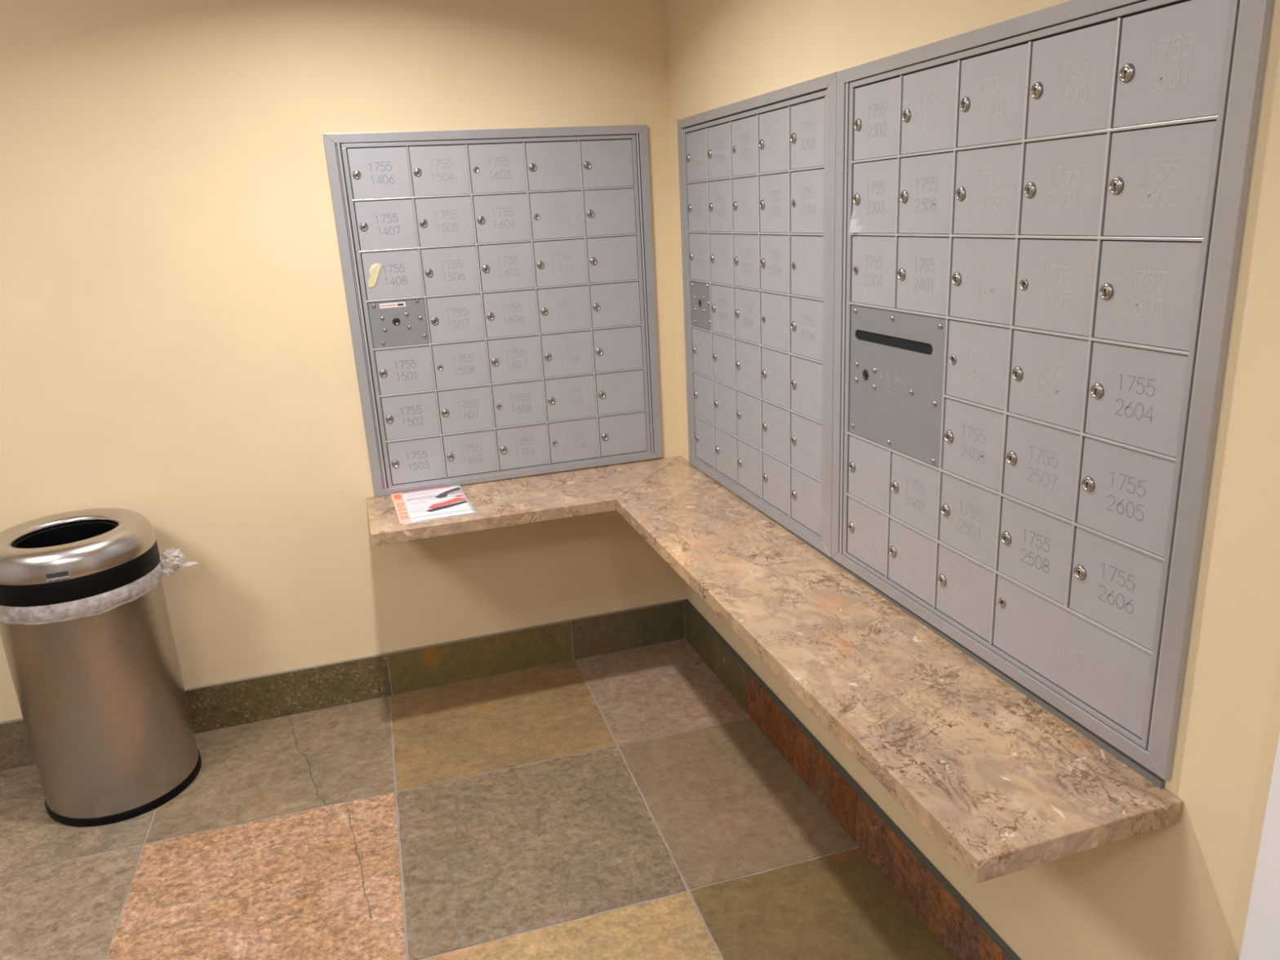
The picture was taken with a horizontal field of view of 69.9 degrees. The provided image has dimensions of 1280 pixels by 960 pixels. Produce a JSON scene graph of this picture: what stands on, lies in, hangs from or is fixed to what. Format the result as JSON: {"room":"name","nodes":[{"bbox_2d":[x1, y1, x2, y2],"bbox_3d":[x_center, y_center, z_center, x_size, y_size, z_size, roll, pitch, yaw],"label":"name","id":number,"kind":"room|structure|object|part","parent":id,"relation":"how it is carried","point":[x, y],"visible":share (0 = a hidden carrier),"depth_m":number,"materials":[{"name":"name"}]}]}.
{"room":"apartment mail room","nodes":[
{"label":"apartment mail room","id":0,"kind":"room"},
{"bbox_2d":[0,0,685,721],"bbox_3d":[-1.893,-0.298,2.432,4.400,2.470,0.100,-8,18,-16],"label":"wall","id":1,"kind":"structure","parent":0,"point":[176,347],"depth_m":2.58,"materials":[{"name":"beige paint"}]},
{"bbox_2d":[0,598,686,771],"bbox_3d":[-1.825,0.776,2.704,4.200,0.152,0.012,-8,18,-16],"label":"baseboard","id":2,"kind":"structure","parent":1,"relation":"attached to","point":[237,702],"depth_m":3.02,"materials":[{"name":"green tile"}]},
{"bbox_2d":[323,124,662,497],"bbox_3d":[-0.400,-0.516,2.810,0.952,1.062,0.012,-8,18,-16],"label":"mailbox","id":3,"kind":"object","parent":1,"relation":"attached to","point":[500,283],"visible":1,"depth_m":2.79,"materials":[{"name":"metal"}]},
{"bbox_3d":[-0.738,-0.870,2.596,0.161,0.136,0.004,-8,18,-16],"label":"mailbox door","id":4,"kind":"part","parent":3,"relation":"part of","materials":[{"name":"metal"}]},
{"bbox_3d":[-0.730,-0.735,2.637,0.161,0.136,0.004,-8,18,-16],"label":"mailbox door","id":5,"kind":"part","parent":3,"relation":"part of","materials":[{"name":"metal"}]},
{"bbox_3d":[-0.723,-0.601,2.679,0.161,0.136,0.004,-8,18,-16],"label":"mailbox door","id":6,"kind":"part","parent":3,"relation":"part of","materials":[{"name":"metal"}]},
{"bbox_3d":[-0.717,-0.466,2.720,0.161,0.134,0.003,-8,18,-16],"label":"service panel","id":7,"kind":"part","parent":3,"relation":"part of","materials":[{"name":"grey metal"}]},
{"bbox_3d":[-0.709,-0.331,2.761,0.161,0.136,0.004,-8,18,-16],"label":"mailbox door","id":8,"kind":"part","parent":3,"relation":"part of","materials":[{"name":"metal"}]},
{"bbox_3d":[-0.702,-0.196,2.803,0.161,0.136,0.004,-8,18,-16],"label":"mailbox door","id":9,"kind":"part","parent":3,"relation":"part of","materials":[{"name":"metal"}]},
{"bbox_3d":[-0.695,-0.061,2.844,0.161,0.136,0.004,-8,18,-16],"label":"mailbox door","id":10,"kind":"part","parent":3,"relation":"part of","materials":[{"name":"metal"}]},
{"bbox_3d":[-0.578,-0.893,2.643,0.161,0.136,0.004,-8,18,-16],"label":"mailbox door","id":11,"kind":"part","parent":3,"relation":"part of","materials":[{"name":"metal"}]},
{"bbox_3d":[-0.571,-0.758,2.684,0.161,0.136,0.004,-8,18,-16],"label":"mailbox door","id":12,"kind":"part","parent":3,"relation":"part of","materials":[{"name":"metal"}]},
{"bbox_3d":[-0.564,-0.623,2.726,0.161,0.136,0.004,-8,18,-16],"label":"mailbox door","id":13,"kind":"part","parent":3,"relation":"part of","materials":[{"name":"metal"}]},
{"bbox_3d":[-0.556,-0.488,2.767,0.161,0.136,0.004,-8,18,-16],"label":"mailbox door","id":14,"kind":"part","parent":3,"relation":"part of","materials":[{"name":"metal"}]},
{"bbox_3d":[-0.549,-0.353,2.809,0.161,0.136,0.004,-8,18,-16],"label":"mailbox door","id":15,"kind":"part","parent":3,"relation":"part of","materials":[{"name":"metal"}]},
{"bbox_3d":[-0.542,-0.219,2.850,0.161,0.136,0.004,-8,18,-16],"label":"mailbox door","id":16,"kind":"part","parent":3,"relation":"part of","materials":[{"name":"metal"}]},
{"bbox_3d":[-0.535,-0.084,2.891,0.161,0.136,0.004,-8,18,-16],"label":"mailbox door","id":17,"kind":"part","parent":3,"relation":"part of","materials":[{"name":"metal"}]},
{"bbox_3d":[-0.418,-0.916,2.690,0.161,0.136,0.004,-8,18,-16],"label":"mailbox door","id":18,"kind":"part","parent":3,"relation":"part of","materials":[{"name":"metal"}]},
{"bbox_3d":[-0.411,-0.781,2.732,0.161,0.136,0.004,-8,18,-16],"label":"mailbox door","id":19,"kind":"part","parent":3,"relation":"part of","materials":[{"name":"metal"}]},
{"bbox_3d":[-0.404,-0.646,2.773,0.161,0.136,0.004,-8,18,-16],"label":"mailbox door","id":20,"kind":"part","parent":3,"relation":"part of","materials":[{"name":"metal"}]},
{"bbox_3d":[-0.397,-0.511,2.814,0.161,0.136,0.004,-8,18,-16],"label":"mailbox door","id":21,"kind":"part","parent":3,"relation":"part of","materials":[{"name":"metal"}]},
{"bbox_3d":[-0.390,-0.376,2.856,0.161,0.136,0.004,-8,18,-16],"label":"mailbox door","id":22,"kind":"part","parent":3,"relation":"part of","materials":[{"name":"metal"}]},
{"bbox_3d":[-0.383,-0.241,2.897,0.161,0.136,0.004,-8,18,-16],"label":"mailbox door","id":23,"kind":"part","parent":3,"relation":"part of","materials":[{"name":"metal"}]},
{"bbox_3d":[-0.375,-0.107,2.938,0.161,0.136,0.004,-8,18,-16],"label":"mailbox door","id":24,"kind":"part","parent":3,"relation":"part of","materials":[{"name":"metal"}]},
{"bbox_3d":[-0.259,-0.939,2.737,0.161,0.136,0.004,-8,18,-16],"label":"mailbox door","id":25,"kind":"part","parent":3,"relation":"part of","materials":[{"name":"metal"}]},
{"bbox_3d":[-0.252,-0.804,2.779,0.161,0.136,0.004,-8,18,-16],"label":"mailbox door","id":26,"kind":"part","parent":3,"relation":"part of","materials":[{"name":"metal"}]},
{"bbox_3d":[-0.244,-0.669,2.820,0.161,0.136,0.004,-8,18,-16],"label":"mailbox door","id":27,"kind":"part","parent":3,"relation":"part of","materials":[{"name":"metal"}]},
{"bbox_3d":[-0.237,-0.534,2.861,0.161,0.136,0.004,-8,18,-16],"label":"mailbox door","id":28,"kind":"part","parent":3,"relation":"part of","materials":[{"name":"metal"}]},
{"bbox_3d":[-0.230,-0.399,2.903,0.161,0.136,0.004,-8,18,-16],"label":"mailbox door","id":29,"kind":"part","parent":3,"relation":"part of","materials":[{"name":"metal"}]},
{"bbox_3d":[-0.223,-0.264,2.944,0.161,0.136,0.004,-8,18,-16],"label":"mailbox door","id":30,"kind":"part","parent":3,"relation":"part of","materials":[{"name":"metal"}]},
{"bbox_3d":[-0.216,-0.130,2.986,0.161,0.136,0.004,-8,18,-16],"label":"mailbox door","id":31,"kind":"part","parent":3,"relation":"part of","materials":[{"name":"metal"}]},
{"bbox_3d":[-0.099,-0.962,2.785,0.161,0.136,0.004,-8,18,-16],"label":"mailbox door","id":32,"kind":"part","parent":3,"relation":"part of","materials":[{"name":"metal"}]},
{"bbox_3d":[-0.092,-0.827,2.826,0.161,0.136,0.004,-8,18,-16],"label":"mailbox door","id":33,"kind":"part","parent":3,"relation":"part of","materials":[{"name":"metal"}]},
{"bbox_3d":[-0.085,-0.692,2.867,0.161,0.136,0.004,-8,18,-16],"label":"mailbox door","id":34,"kind":"part","parent":3,"relation":"part of","materials":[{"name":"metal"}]},
{"bbox_3d":[-0.078,-0.557,2.909,0.161,0.136,0.004,-8,18,-16],"label":"mailbox door","id":35,"kind":"part","parent":3,"relation":"part of","materials":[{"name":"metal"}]},
{"bbox_3d":[-0.070,-0.422,2.950,0.161,0.136,0.004,-8,18,-16],"label":"mailbox door","id":36,"kind":"part","parent":3,"relation":"part of","materials":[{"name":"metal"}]},
{"bbox_3d":[-0.063,-0.287,2.991,0.161,0.136,0.004,-8,18,-16],"label":"mailbox door","id":37,"kind":"part","parent":3,"relation":"part of","materials":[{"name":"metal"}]},
{"bbox_3d":[-0.056,-0.152,3.033,0.161,0.136,0.004,-8,18,-16],"label":"mailbox door","id":38,"kind":"part","parent":3,"relation":"part of","materials":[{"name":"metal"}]},
{"bbox_2d":[0,639,953,959],"bbox_3d":[-1.114,1.478,0.636,4.200,0.050,4.600,-8,18,-16],"label":"floor","id":39,"kind":"structure","parent":0,"point":[624,805],"depth_m":2.30,"materials":[{"name":"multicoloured tile"}]},
{"bbox_2d":[0,507,201,826],"bbox_3d":[-1.477,0.496,2.502,0.428,0.774,0.413,3,18,19],"label":"trash can","id":40,"kind":"object","parent":39,"relation":"on","point":[86,634],"visible":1,"depth_m":2.38,"materials":[{"name":"silver metal"}]},
{"bbox_3d":[-1.502,0.163,2.403,0.402,0.078,0.402,-8,18,-16],"label":"lid","id":41,"kind":"part","parent":40,"relation":"part of","materials":[{"name":"metal"}]},
{"bbox_2d":[666,0,1279,959],"bbox_3d":[0.889,0.052,0.844,0.100,2.470,4.700,-8,18,-16],"label":"wall","id":42,"kind":"structure","parent":0,"point":[1182,890],"depth_m":1.29,"materials":[{"name":"beige paint"}]},
{"bbox_2d":[676,71,836,557],"bbox_3d":[0.286,-0.444,2.444,0.012,1.076,0.960,-8,17,-16],"label":"mailbox","id":43,"kind":"object","parent":42,"relation":"attached to","point":[757,174],"visible":1,"depth_m":2.34,"materials":[{"name":"metal"}]},
{"bbox_3d":[0.164,-0.932,2.634,0.004,0.136,0.162,-8,18,-16],"label":"mailbox door","id":44,"kind":"part","parent":43,"relation":"part of","materials":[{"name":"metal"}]},
{"bbox_3d":[0.171,-0.797,2.674,0.004,0.136,0.162,-8,18,-16],"label":"mailbox door","id":45,"kind":"part","parent":43,"relation":"part of","materials":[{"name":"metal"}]},
{"bbox_3d":[0.178,-0.661,2.714,0.004,0.136,0.162,-8,18,-16],"label":"mailbox door","id":46,"kind":"part","parent":43,"relation":"part of","materials":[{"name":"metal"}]},
{"bbox_3d":[0.184,-0.527,2.755,0.003,0.134,0.161,-8,17,-16],"label":"service panel","id":47,"kind":"part","parent":43,"relation":"part of","materials":[{"name":"grey metal"}]},
{"bbox_3d":[0.191,-0.391,2.794,0.004,0.136,0.162,-8,18,-16],"label":"mailbox door","id":48,"kind":"part","parent":43,"relation":"part of","materials":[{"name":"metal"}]},
{"bbox_3d":[0.198,-0.255,2.834,0.004,0.136,0.162,-8,18,-16],"label":"mailbox door","id":49,"kind":"part","parent":43,"relation":"part of","materials":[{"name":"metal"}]},
{"bbox_3d":[0.205,-0.120,2.874,0.004,0.136,0.162,-8,18,-16],"label":"mailbox door","id":50,"kind":"part","parent":43,"relation":"part of","materials":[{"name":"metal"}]},
{"bbox_3d":[0.215,-0.889,2.480,0.004,0.136,0.162,-8,18,-16],"label":"mailbox door","id":51,"kind":"part","parent":43,"relation":"part of","materials":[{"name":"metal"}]},
{"bbox_3d":[0.222,-0.754,2.520,0.004,0.136,0.162,-8,18,-16],"label":"mailbox door","id":52,"kind":"part","parent":43,"relation":"part of","materials":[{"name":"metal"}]},
{"bbox_3d":[0.229,-0.619,2.560,0.004,0.136,0.162,-8,18,-16],"label":"mailbox door","id":53,"kind":"part","parent":43,"relation":"part of","materials":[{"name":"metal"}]},
{"bbox_3d":[0.236,-0.483,2.600,0.004,0.136,0.162,-8,18,-16],"label":"mailbox door","id":54,"kind":"part","parent":43,"relation":"part of","materials":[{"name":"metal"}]},
{"bbox_3d":[0.243,-0.348,2.640,0.004,0.136,0.162,-8,18,-16],"label":"mailbox door","id":55,"kind":"part","parent":43,"relation":"part of","materials":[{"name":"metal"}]},
{"bbox_3d":[0.250,-0.212,2.680,0.004,0.136,0.162,-8,18,-16],"label":"mailbox door","id":56,"kind":"part","parent":43,"relation":"part of","materials":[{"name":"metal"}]},
{"bbox_3d":[0.257,-0.077,2.720,0.004,0.136,0.162,-8,18,-16],"label":"mailbox door","id":57,"kind":"part","parent":43,"relation":"part of","materials":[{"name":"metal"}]},
{"bbox_3d":[0.267,-0.846,2.326,0.004,0.136,0.162,-8,18,-16],"label":"mailbox door","id":58,"kind":"part","parent":43,"relation":"part of","materials":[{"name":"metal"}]},
{"bbox_3d":[0.274,-0.711,2.366,0.004,0.136,0.162,-8,18,-16],"label":"mailbox door","id":59,"kind":"part","parent":43,"relation":"part of","materials":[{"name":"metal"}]},
{"bbox_3d":[0.281,-0.576,2.406,0.004,0.136,0.162,-8,18,-16],"label":"mailbox door","id":60,"kind":"part","parent":43,"relation":"part of","materials":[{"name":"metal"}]},
{"bbox_3d":[0.288,-0.440,2.446,0.004,0.136,0.162,-8,18,-16],"label":"mailbox door","id":61,"kind":"part","parent":43,"relation":"part of","materials":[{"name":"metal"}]},
{"bbox_3d":[0.295,-0.305,2.486,0.004,0.136,0.162,-8,18,-16],"label":"mailbox door","id":62,"kind":"part","parent":43,"relation":"part of","materials":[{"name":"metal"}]},
{"bbox_3d":[0.302,-0.170,2.526,0.004,0.136,0.162,-8,18,-16],"label":"mailbox door","id":63,"kind":"part","parent":43,"relation":"part of","materials":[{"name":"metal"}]},
{"bbox_3d":[0.308,-0.034,2.566,0.004,0.136,0.162,-8,18,-16],"label":"mailbox door","id":64,"kind":"part","parent":43,"relation":"part of","materials":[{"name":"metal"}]},
{"bbox_3d":[0.319,-0.803,2.172,0.004,0.136,0.162,-8,18,-16],"label":"mailbox door","id":65,"kind":"part","parent":43,"relation":"part of","materials":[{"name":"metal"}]},
{"bbox_3d":[0.333,-0.533,2.252,0.004,0.136,0.162,-8,18,-16],"label":"mailbox door","id":66,"kind":"part","parent":43,"relation":"part of","materials":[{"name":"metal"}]},
{"bbox_3d":[0.326,-0.668,2.212,0.004,0.136,0.162,-8,18,-16],"label":"mailbox door","id":67,"kind":"part","parent":43,"relation":"part of","materials":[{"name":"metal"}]},
{"bbox_3d":[0.340,-0.397,2.292,0.004,0.136,0.162,-8,18,-16],"label":"mailbox door","id":68,"kind":"part","parent":43,"relation":"part of","materials":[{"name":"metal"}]},
{"bbox_3d":[0.346,-0.262,2.332,0.004,0.136,0.162,-8,18,-16],"label":"mailbox door","id":69,"kind":"part","parent":43,"relation":"part of","materials":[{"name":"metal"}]},
{"bbox_3d":[0.360,0.009,2.412,0.004,0.136,0.162,-8,18,-16],"label":"mailbox door","id":70,"kind":"part","parent":43,"relation":"part of","materials":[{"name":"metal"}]},
{"bbox_3d":[0.353,-0.127,2.372,0.004,0.136,0.162,-8,18,-16],"label":"mailbox door","id":71,"kind":"part","parent":43,"relation":"part of","materials":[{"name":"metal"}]},
{"bbox_3d":[0.412,0.051,2.258,0.004,0.136,0.162,-8,18,-16],"label":"mailbox door","id":72,"kind":"part","parent":43,"relation":"part of","materials":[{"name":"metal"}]},
{"bbox_3d":[0.405,-0.084,2.218,0.004,0.136,0.162,-8,18,-16],"label":"mailbox door","id":73,"kind":"part","parent":43,"relation":"part of","materials":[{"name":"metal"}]},
{"bbox_3d":[0.398,-0.219,2.178,0.004,0.136,0.162,-8,18,-16],"label":"mailbox door","id":74,"kind":"part","parent":43,"relation":"part of","materials":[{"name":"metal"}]},
{"bbox_3d":[0.391,-0.354,2.138,0.004,0.136,0.162,-8,18,-16],"label":"mailbox door","id":75,"kind":"part","parent":43,"relation":"part of","materials":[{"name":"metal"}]},
{"bbox_3d":[0.384,-0.490,2.098,0.004,0.136,0.162,-8,18,-16],"label":"mailbox door","id":76,"kind":"part","parent":43,"relation":"part of","materials":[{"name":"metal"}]},
{"bbox_3d":[0.377,-0.625,2.058,0.004,0.136,0.162,-8,18,-16],"label":"mailbox door","id":77,"kind":"part","parent":43,"relation":"part of","materials":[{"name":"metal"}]},
{"bbox_3d":[0.370,-0.761,2.018,0.004,0.136,0.162,-8,18,-16],"label":"mailbox door","id":78,"kind":"part","parent":43,"relation":"part of","materials":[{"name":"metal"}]},
{"bbox_2d":[366,456,1182,883],"bbox_3d":[-0.043,0.263,2.059,1.040,0.048,2.016,-8,18,-16],"label":"stone ledge","id":79,"kind":"object","parent":42,"relation":"attached to","point":[1004,780],"visible":1,"depth_m":1.64,"materials":[{"name":"beige stone"}]},
{"bbox_2d":[391,496,476,524],"bbox_3d":[-0.620,0.072,2.731,0.212,0.001,0.292,-9,18,-19],"label":"flyer","id":80,"kind":"object","parent":79,"relation":"on","point":[391,496],"visible":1,"depth_m":2.60,"materials":[{"name":"white paper"}]},
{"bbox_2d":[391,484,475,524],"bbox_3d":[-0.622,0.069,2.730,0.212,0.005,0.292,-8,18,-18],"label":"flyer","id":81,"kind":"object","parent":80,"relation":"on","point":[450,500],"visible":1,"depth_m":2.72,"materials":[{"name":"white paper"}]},
{"bbox_2d":[426,500,467,511],"bbox_3d":[-0.566,0.077,2.691,0.132,0.001,0.022,-16,21,-37],"label":"picture","id":82,"kind":"object","parent":81,"relation":"on","point":[451,505],"depth_m":2.69,"materials":[{"name":"red paper"}]},
{"bbox_2d":[427,497,466,508],"bbox_3d":[-0.577,0.068,2.725,0.129,0.001,0.037,-18,23,-41],"label":"picture","id":83,"kind":"object","parent":81,"relation":"on","point":[441,503],"depth_m":2.72,"materials":[{"name":"red paper"}]},
{"bbox_2d":[435,487,460,497],"bbox_3d":[-0.590,0.038,2.823,0.036,0.001,0.112,4,18,22],"label":"picture","id":84,"kind":"object","parent":81,"relation":"on","point":[441,492],"depth_m":2.82,"materials":[{"name":"grey paper"}]},
{"bbox_2d":[448,489,462,493],"bbox_3d":[-0.569,0.038,2.822,0.057,0.001,0.025,-18,22,-40],"label":"picture","id":85,"kind":"object","parent":81,"relation":"on","point":[451,491],"depth_m":2.83,"materials":[{"name":"grey paper"}]},
{"bbox_2d":[684,599,1021,959],"bbox_3d":[0.493,0.781,2.315,0.014,0.156,2.128,-8,18,-16],"label":"baseboard","id":86,"kind":"structure","parent":42,"relation":"attached to","point":[956,925],"depth_m":2.20,"materials":[{"name":"slate tile"},{"name":"dark grey grout"}]},
{"bbox_2d":[831,0,1274,779],"bbox_3d":[0.574,-0.203,1.578,0.017,1.076,0.964,-8,17,-16],"label":"mailbox","id":87,"kind":"object","parent":42,"relation":"attached to","point":[1040,215],"visible":1,"depth_m":1.40,"materials":[{"name":"metal"}]},
{"bbox_3d":[0.497,0.120,2.001,0.004,0.136,0.162,-8,18,-16],"label":"mailbox door","id":88,"kind":"part","parent":87,"relation":"part of","materials":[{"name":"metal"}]},
{"bbox_3d":[0.490,-0.015,1.962,0.004,0.136,0.162,-8,18,-16],"label":"mailbox door","id":89,"kind":"part","parent":87,"relation":"part of","materials":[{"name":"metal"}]},
{"bbox_3d":[0.470,-0.421,1.842,0.004,0.136,0.162,-8,18,-16],"label":"mailbox door","id":90,"kind":"part","parent":87,"relation":"part of","materials":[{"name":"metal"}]},
{"bbox_3d":[0.457,-0.556,1.800,0.014,0.135,0.160,-8,17,-16],"label":"mailbox door","id":91,"kind":"part","parent":87,"relation":"part of","materials":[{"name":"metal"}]},
{"bbox_3d":[0.456,-0.692,1.762,0.004,0.136,0.162,-8,18,-16],"label":"mailbox door","id":92,"kind":"part","parent":87,"relation":"part of","materials":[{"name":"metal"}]},
{"bbox_3d":[0.506,-0.197,1.825,0.003,0.276,0.329,-8,17,-16],"label":"service panel","id":93,"kind":"part","parent":87,"relation":"part of","materials":[{"name":"grey metal"}]},
{"bbox_3d":[0.549,0.163,1.847,0.004,0.136,0.162,-8,18,-16],"label":"mailbox door","id":94,"kind":"part","parent":87,"relation":"part of","materials":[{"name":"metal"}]},
{"bbox_3d":[0.542,0.028,1.807,0.004,0.136,0.162,-8,18,-16],"label":"mailbox door","id":95,"kind":"part","parent":87,"relation":"part of","materials":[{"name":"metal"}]},
{"bbox_3d":[0.521,-0.378,1.688,0.004,0.136,0.162,-8,18,-16],"label":"mailbox door","id":96,"kind":"part","parent":87,"relation":"part of","materials":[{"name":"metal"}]},
{"bbox_3d":[0.514,-0.514,1.648,0.004,0.136,0.162,-8,18,-16],"label":"mailbox door","id":97,"kind":"part","parent":87,"relation":"part of","materials":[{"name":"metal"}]},
{"bbox_3d":[0.508,-0.649,1.608,0.004,0.136,0.162,-8,18,-16],"label":"mailbox door","id":98,"kind":"part","parent":87,"relation":"part of","materials":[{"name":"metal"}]},
{"bbox_3d":[0.601,0.206,1.693,0.004,0.136,0.162,-8,18,-16],"label":"mailbox door","id":99,"kind":"part","parent":87,"relation":"part of","materials":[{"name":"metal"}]},
{"bbox_3d":[0.594,0.071,1.653,0.004,0.136,0.162,-8,18,-16],"label":"mailbox door","id":100,"kind":"part","parent":87,"relation":"part of","materials":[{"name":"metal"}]},
{"bbox_3d":[0.587,-0.065,1.613,0.004,0.136,0.162,-8,18,-16],"label":"mailbox door","id":101,"kind":"part","parent":87,"relation":"part of","materials":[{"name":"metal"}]},
{"bbox_3d":[0.580,-0.200,1.574,0.004,0.136,0.162,-8,18,-16],"label":"mailbox door","id":102,"kind":"part","parent":87,"relation":"part of","materials":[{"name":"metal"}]},
{"bbox_3d":[0.573,-0.336,1.534,0.004,0.136,0.162,-8,18,-16],"label":"mailbox door","id":103,"kind":"part","parent":87,"relation":"part of","materials":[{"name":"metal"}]},
{"bbox_3d":[0.566,-0.471,1.494,0.004,0.136,0.162,-8,18,-16],"label":"mailbox door","id":104,"kind":"part","parent":87,"relation":"part of","materials":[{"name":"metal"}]},
{"bbox_3d":[0.559,-0.606,1.454,0.004,0.136,0.162,-8,18,-16],"label":"mailbox door","id":105,"kind":"part","parent":87,"relation":"part of","materials":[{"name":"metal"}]},
{"bbox_3d":[0.645,0.113,1.499,0.004,0.136,0.162,-8,18,-16],"label":"mailbox door","id":106,"kind":"part","parent":87,"relation":"part of","materials":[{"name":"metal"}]},
{"bbox_3d":[0.638,-0.022,1.459,0.004,0.136,0.162,-8,18,-16],"label":"mailbox door","id":107,"kind":"part","parent":87,"relation":"part of","materials":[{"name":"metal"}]},
{"bbox_3d":[0.631,-0.157,1.419,0.004,0.136,0.162,-8,18,-16],"label":"mailbox door","id":108,"kind":"part","parent":87,"relation":"part of","materials":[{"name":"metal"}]},
{"bbox_3d":[0.625,-0.293,1.380,0.004,0.136,0.162,-8,18,-16],"label":"mailbox door","id":109,"kind":"part","parent":87,"relation":"part of","materials":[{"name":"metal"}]},
{"bbox_3d":[0.618,-0.428,1.340,0.004,0.136,0.162,-8,18,-16],"label":"mailbox door","id":110,"kind":"part","parent":87,"relation":"part of","materials":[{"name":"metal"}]},
{"bbox_3d":[0.611,-0.564,1.300,0.004,0.136,0.162,-8,18,-16],"label":"mailbox door","id":111,"kind":"part","parent":87,"relation":"part of","materials":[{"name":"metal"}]},
{"bbox_3d":[0.678,0.270,1.462,0.004,0.138,0.330,-8,18,-16],"label":"mailbox door","id":112,"kind":"part","parent":87,"relation":"part of","materials":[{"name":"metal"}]},
{"bbox_3d":[0.697,0.156,1.345,0.004,0.136,0.162,-8,18,-16],"label":"mailbox door","id":113,"kind":"part","parent":87,"relation":"part of","materials":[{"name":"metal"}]},
{"bbox_3d":[0.690,0.021,1.305,0.004,0.136,0.162,-8,18,-16],"label":"mailbox door","id":114,"kind":"part","parent":87,"relation":"part of","materials":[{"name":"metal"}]},
{"bbox_3d":[0.683,-0.115,1.266,0.004,0.136,0.162,-8,18,-16],"label":"mailbox door","id":115,"kind":"part","parent":87,"relation":"part of","materials":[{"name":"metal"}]},
{"bbox_3d":[0.676,-0.250,1.226,0.004,0.136,0.162,-8,18,-16],"label":"mailbox door","id":116,"kind":"part","parent":87,"relation":"part of","materials":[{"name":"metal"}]},
{"bbox_3d":[0.669,-0.385,1.186,0.004,0.136,0.162,-8,18,-16],"label":"mailbox door","id":117,"kind":"part","parent":87,"relation":"part of","materials":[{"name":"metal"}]},
{"bbox_3d":[0.662,-0.521,1.146,0.004,0.136,0.162,-8,18,-16],"label":"mailbox door","id":118,"kind":"part","parent":87,"relation":"part of","materials":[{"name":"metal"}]},
{"bbox_2d":[1239,733,1279,959],"bbox_3d":[0.784,0.125,1.001,0.030,2.150,0.103,-8,18,-16],"label":"trim","id":119,"kind":"structure","parent":42,"relation":"attached to","point":[1261,935],"depth_m":1.15,"materials":[{"name":"white paint"}]}
]}

